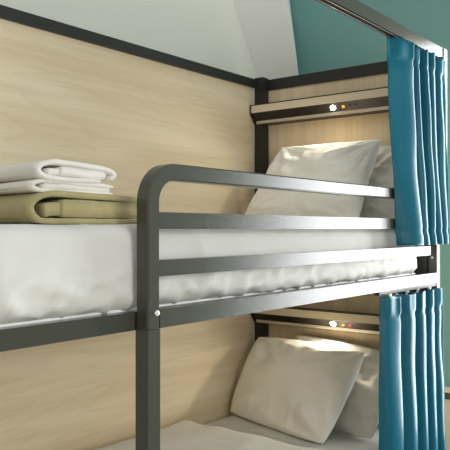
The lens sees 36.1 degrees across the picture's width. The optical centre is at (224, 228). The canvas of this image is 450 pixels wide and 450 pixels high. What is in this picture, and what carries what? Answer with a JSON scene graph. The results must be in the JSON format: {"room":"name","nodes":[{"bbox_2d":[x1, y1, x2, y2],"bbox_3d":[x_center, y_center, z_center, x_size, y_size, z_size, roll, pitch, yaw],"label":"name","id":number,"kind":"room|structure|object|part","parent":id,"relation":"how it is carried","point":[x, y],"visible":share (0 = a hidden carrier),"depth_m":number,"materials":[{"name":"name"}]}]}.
{"room":"dormitory","nodes":[
{"label":"dormitory","id":0,"kind":"room"},
{"bbox_2d":[0,0,256,342],"bbox_3d":[-1.780,-0.300,1.457,0.100,3.400,6.500,0,0,38],"label":"wall","id":1,"kind":"structure","parent":0,"point":[207,32],"depth_m":3.32,"materials":[{"name":"white paint"}]},
{"bbox_2d":[233,0,298,79],"bbox_3d":[0.213,-1.379,3.552,0.460,1.242,0.863,0,0,38],"label":"wall","id":2,"kind":"structure","parent":0,"point":[267,26],"depth_m":3.71,"materials":[{"name":"white paint"}]},
{"bbox_2d":[290,0,449,386],"bbox_3d":[2.478,-0.300,2.315,5.750,3.400,0.100,0,0,38],"label":"wall","id":3,"kind":"structure","parent":0,"point":[325,38],"depth_m":3.62,"materials":[{"name":"teal paint"}]},
{"bbox_2d":[445,399,449,449],"bbox_3d":[0.765,1.109,3.573,1.300,0.583,0.030,0,0,38],"label":"trim","id":4,"kind":"structure","parent":3,"relation":"attached to","point":[447,402],"depth_m":3.32,"materials":[{"name":"beige wood"}]},
{"bbox_2d":[445,392,449,399],"bbox_3d":[0.762,0.800,3.570,1.300,0.034,0.038,0,0,38],"label":"trim","id":5,"kind":"structure","parent":3,"relation":"attached to","point":[447,395],"depth_m":3.31,"materials":[{"name":"grey"}]},
{"bbox_2d":[445,386,449,392],"bbox_3d":[0.760,0.773,3.567,1.300,0.019,0.045,0,0,38],"label":"trim","id":6,"kind":"structure","parent":3,"relation":"attached to","point":[447,389],"depth_m":3.30,"materials":[{"name":"beige wood"}]},
{"bbox_3d":[0.531,1.450,0.029,6.000,0.100,7.100,0,0,38],"label":"floor","id":7,"kind":"structure","parent":0,"visible":0},
{"bbox_2d":[0,0,446,449],"bbox_3d":[-0.138,0.300,2.457,1.010,2.200,2.380,0,0,38],"label":"bunk bed","id":8,"kind":"object","parent":7,"relation":"on","point":[176,134],"visible":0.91,"depth_m":2.77,"materials":[{"name":"beige wood"}]},
{"bbox_3d":[-0.545,0.171,2.741,0.016,1.818,2.245,0,0,38],"label":"panel","id":9,"kind":"part","parent":8,"relation":"part of","materials":[{"name":"brown wood"}]},
{"bbox_3d":[-0.541,-0.760,2.737,0.030,0.044,2.245,0,0,38],"label":"rail","id":10,"kind":"part","parent":8,"relation":"part of","materials":[{"name":"grey metal"}]},
{"bbox_3d":[-0.186,0.820,1.663,0.042,1.160,0.042,0,0,38],"label":"post","id":11,"kind":"part","parent":8,"relation":"part of","materials":[{"name":"grey metal"}]},
{"bbox_3d":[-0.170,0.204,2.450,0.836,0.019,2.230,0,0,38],"label":"mattress","id":12,"kind":"part","parent":8,"relation":"part of","materials":[{"name":"white fabric"}]},
{"bbox_2d":[0,224,416,323],"bbox_3d":[-0.154,0.097,2.436,0.861,0.221,2.212,0,0,38],"label":"mattress","id":13,"kind":"object","parent":8,"relation":"on","point":[47,271],"visible":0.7,"depth_m":1.67,"materials":[{"name":"white fabric"}]},
{"bbox_2d":[0,190,136,224],"bbox_3d":[-0.429,-0.050,1.739,0.304,0.077,0.374,0,0,38],"label":"folded blanket","id":14,"kind":"object","parent":13,"relation":"on","point":[52,207],"visible":0.97,"depth_m":1.60,"materials":[{"name":"green fabric"}]},
{"bbox_2d":[0,179,113,195],"bbox_3d":[-0.463,-0.098,1.700,0.296,0.033,0.249,0,0,38],"label":"towel","id":15,"kind":"object","parent":14,"relation":"on","point":[35,185],"visible":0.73,"depth_m":1.58,"materials":[{"name":"white fabric"}]},
{"bbox_2d":[0,159,115,182],"bbox_3d":[-0.457,-0.133,1.703,0.304,0.050,0.243,0,0,38],"label":"towel","id":16,"kind":"object","parent":15,"relation":"on","point":[52,169],"visible":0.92,"depth_m":1.59,"materials":[{"name":"white fabric"}]},
{"bbox_2d":[245,139,381,217],"bbox_3d":[0.388,-0.215,3.237,0.685,0.375,0.226,0,0,38],"label":"pillow","id":17,"kind":"object","parent":13,"relation":"on","point":[346,162],"visible":0.7,"depth_m":3.13,"materials":[{"name":"white fabric"}]},
{"bbox_2d":[359,145,394,218],"bbox_3d":[0.587,-0.208,3.254,0.557,0.355,0.137,0,0,38],"label":"pillow","id":18,"kind":"object","parent":13,"relation":"on","point":[382,174],"visible":0.12,"depth_m":3.12,"materials":[{"name":"white fabric"}]},
{"bbox_3d":[0.187,0.222,2.203,0.030,0.044,2.300,0,0,38],"label":"rail","id":19,"kind":"part","parent":8,"relation":"part of","materials":[{"name":"grey metal"}]},
{"bbox_3d":[0.192,0.305,3.623,0.052,2.190,0.053,0,0,38],"label":"post","id":20,"kind":"part","parent":8,"relation":"part of","materials":[{"name":"grey metal"}]},
{"bbox_3d":[0.364,0.039,2.365,0.042,0.401,1.825,0,0,38],"label":"guard rail","id":21,"kind":"part","parent":8,"relation":"part of","materials":[{"name":"grey metal"}]},
{"bbox_2d":[204,414,378,449],"bbox_3d":[-0.163,1.004,2.467,0.882,0.197,2.250,0,0,38],"label":"mattress","id":22,"kind":"object","parent":8,"relation":"on","point":[337,440],"visible":0.24,"depth_m":3.01,"materials":[{"name":"white fabric"}]},
{"bbox_2d":[93,420,322,449],"bbox_3d":[-0.328,0.884,2.265,0.862,0.072,1.584,0,0,38],"label":"duvet","id":23,"kind":"object","parent":22,"relation":"on","point":[185,434],"visible":0.92,"depth_m":2.79,"materials":[{"name":"white fabric"}]},
{"bbox_2d":[231,337,363,442],"bbox_3d":[0.287,0.723,3.196,0.653,0.376,0.348,0,0,38],"label":"pillow","id":24,"kind":"object","parent":22,"relation":"on","point":[297,388],"visible":1,"depth_m":3.13,"materials":[{"name":"white fabric"}]},
{"bbox_2d":[294,335,379,438],"bbox_3d":[0.500,0.718,3.249,0.252,0.371,0.646,0,0,-41],"label":"pillow","id":25,"kind":"object","parent":22,"relation":"on","point":[359,416],"visible":0.28,"depth_m":3.06,"materials":[{"name":"white fabric"}]},
{"bbox_2d":[256,308,378,323],"bbox_3d":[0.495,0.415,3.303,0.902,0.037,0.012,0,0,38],"label":"shelf","id":26,"kind":"object","parent":8,"relation":"attached to","point":[297,314],"depth_m":3.33,"materials":[{"name":"beige wood"}]},
{"bbox_2d":[251,88,387,112],"bbox_3d":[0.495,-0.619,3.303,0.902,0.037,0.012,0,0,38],"label":"shelf","id":27,"kind":"object","parent":8,"relation":"attached to","point":[375,95],"depth_m":3.31,"materials":[{"name":"beige wood"}]},
{"bbox_3d":[0.556,-0.756,3.396,0.930,0.056,0.038,0,0,38],"label":"head rail","id":28,"kind":"part","parent":8,"relation":"part of","materials":[{"name":"grey metal"}]},
{"bbox_3d":[0.559,0.186,3.391,0.920,1.828,0.018,0,0,38],"label":"head panel","id":29,"kind":"part","parent":8,"relation":"part of","materials":[{"name":"brown wood"}]},
{"bbox_3d":[0.230,-0.776,2.145,0.038,0.048,2.341,0,0,38],"label":"canopy rail","id":30,"kind":"part","parent":8,"relation":"part of","materials":[{"name":"grey metal"}]},
{"bbox_3d":[0.568,0.177,3.359,0.864,0.245,0.020,0,0,38],"label":"head cross rail","id":31,"kind":"part","parent":8,"relation":"part of","materials":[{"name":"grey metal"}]},
{"bbox_2d":[378,287,445,449],"bbox_3d":[0.774,0.655,2.788,0.080,0.810,0.600,0,0,38],"label":"curtain","id":32,"kind":"object","parent":8,"relation":"hanging from","point":[411,360],"visible":1,"depth_m":2.73,"materials":[{"name":"teal fabric"}]},
{"bbox_2d":[387,37,449,245],"bbox_3d":[0.814,-0.340,2.839,0.077,0.811,0.525,0,0,38],"label":"curtain","id":33,"kind":"object","parent":8,"relation":"hanging from","point":[416,77],"visible":1,"depth_m":2.79,"materials":[{"name":"teal fabric"}]},
{"bbox_3d":[0.939,0.670,3.098,0.040,1.460,0.036,0,0,38],"label":"post","id":34,"kind":"part","parent":8,"relation":"part of","materials":[{"name":"grey metal"}]},
{"bbox_3d":[0.968,-0.390,3.077,0.032,0.820,0.040,0,0,38],"label":"post","id":35,"kind":"part","parent":8,"relation":"part of","materials":[{"name":"grey metal"}]}
]}

